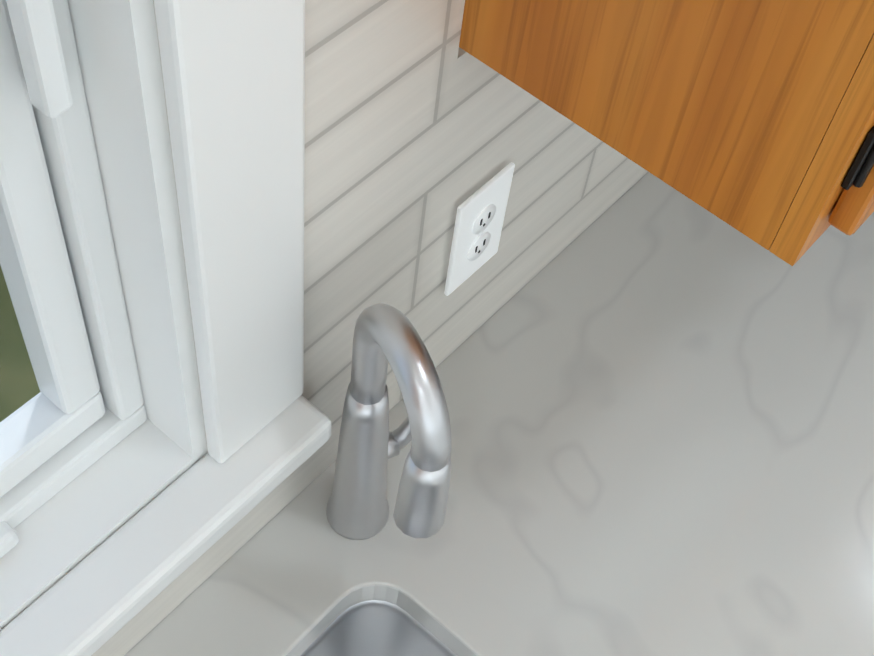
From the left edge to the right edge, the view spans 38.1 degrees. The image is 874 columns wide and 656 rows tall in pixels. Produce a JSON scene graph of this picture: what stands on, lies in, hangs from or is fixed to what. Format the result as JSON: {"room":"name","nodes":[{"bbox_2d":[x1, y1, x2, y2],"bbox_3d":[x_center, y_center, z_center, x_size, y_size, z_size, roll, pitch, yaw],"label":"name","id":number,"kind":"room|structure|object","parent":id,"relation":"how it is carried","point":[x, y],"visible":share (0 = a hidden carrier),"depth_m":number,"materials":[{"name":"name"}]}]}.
{"room":"kitchen","nodes":[
{"label":"kitchen","id":0,"kind":"room"},
{"bbox_2d":[153,0,207,452],"bbox_3d":[-0.498,0.242,0.808,0.150,2.530,6.300,37,59,19],"label":"wall","id":1,"kind":"structure","parent":0,"point":[178,209],"depth_m":0.79,"materials":[{"name":"paint"}]},
{"bbox_2d":[0,0,330,655],"bbox_3d":[-0.370,-0.011,0.534,0.180,1.070,0.790,37,59,19],"label":"window","id":2,"kind":"structure","parent":1,"relation":"in","point":[125,497],"depth_m":0.88,"materials":[{"name":"white wood"}]},
{"bbox_2d":[91,0,647,655],"bbox_3d":[-0.085,-0.190,0.762,0.008,1.225,4.999,37,59,19],"label":"tile backsplash","id":3,"kind":"structure","parent":1,"relation":"attached to","point":[421,126],"depth_m":1.03,"materials":[{"name":"white tile"}]},
{"bbox_2d":[444,162,514,295],"bbox_3d":[0.040,-0.090,1.188,0.008,0.130,0.078,37,59,19],"label":"outlet","id":4,"kind":"object","parent":3,"relation":"attached to","point":[480,214],"visible":0.98,"depth_m":1.18,"materials":[{"name":"white plastic"}]},
{"bbox_2d":[459,0,873,265],"bbox_3d":[0.940,-0.066,0.505,1.857,0.768,4.056,37,59,19],"label":"upper cabinet","id":5,"kind":"object","parent":1,"relation":"attached to","point":[753,120],"visible":1,"depth_m":0.82,"materials":[{"name":"brown wood"}]},
{"bbox_3d":[0.694,1.939,1.257,3.300,0.060,6.000,37,59,19],"label":"floor","id":6,"kind":"structure","parent":0,"visible":0},
{"bbox_3d":[0.176,0.709,1.495,0.951,0.876,4.996,37,59,19],"label":"base cabinet","id":7,"kind":"object","parent":6,"relation":"on","visible":0},
{"bbox_2d":[124,172,873,655],"bbox_3d":[0.220,0.449,1.121,0.962,0.038,4.996,37,59,19],"label":"countertop","id":8,"kind":"structure","parent":7,"relation":"on","point":[658,392],"depth_m":1.30,"materials":[{"name":"stone"}]},
{"bbox_2d":[300,600,456,655],"bbox_3d":[-0.076,0.588,1.153,0.458,0.224,0.532,37,59,19],"label":"sink","id":9,"kind":"object","parent":8,"relation":"in","point":[374,628],"visible":0.74,"depth_m":1.27,"materials":[{"name":"silver metal"}]},
{"bbox_2d":[327,304,450,539],"bbox_3d":[-0.028,0.101,1.085,0.153,0.376,0.130,37,59,19],"label":"faucet","id":10,"kind":"object","parent":8,"relation":"on","point":[370,444],"visible":1,"depth_m":1.01,"materials":[{"name":"silver metal"}]},
{"label":"outside","id":11,"kind":"structure","parent":0,"visible":0},
{"bbox_2d":[0,265,39,420],"bbox_3d":[-13.768,-12.132,9.866,39.840,0.350,60.000,37,59,19],"label":"ground","id":12,"kind":"structure","parent":11,"point":[24,392],"depth_m":2.44,"materials":[{"name":"green plant"}]}
]}

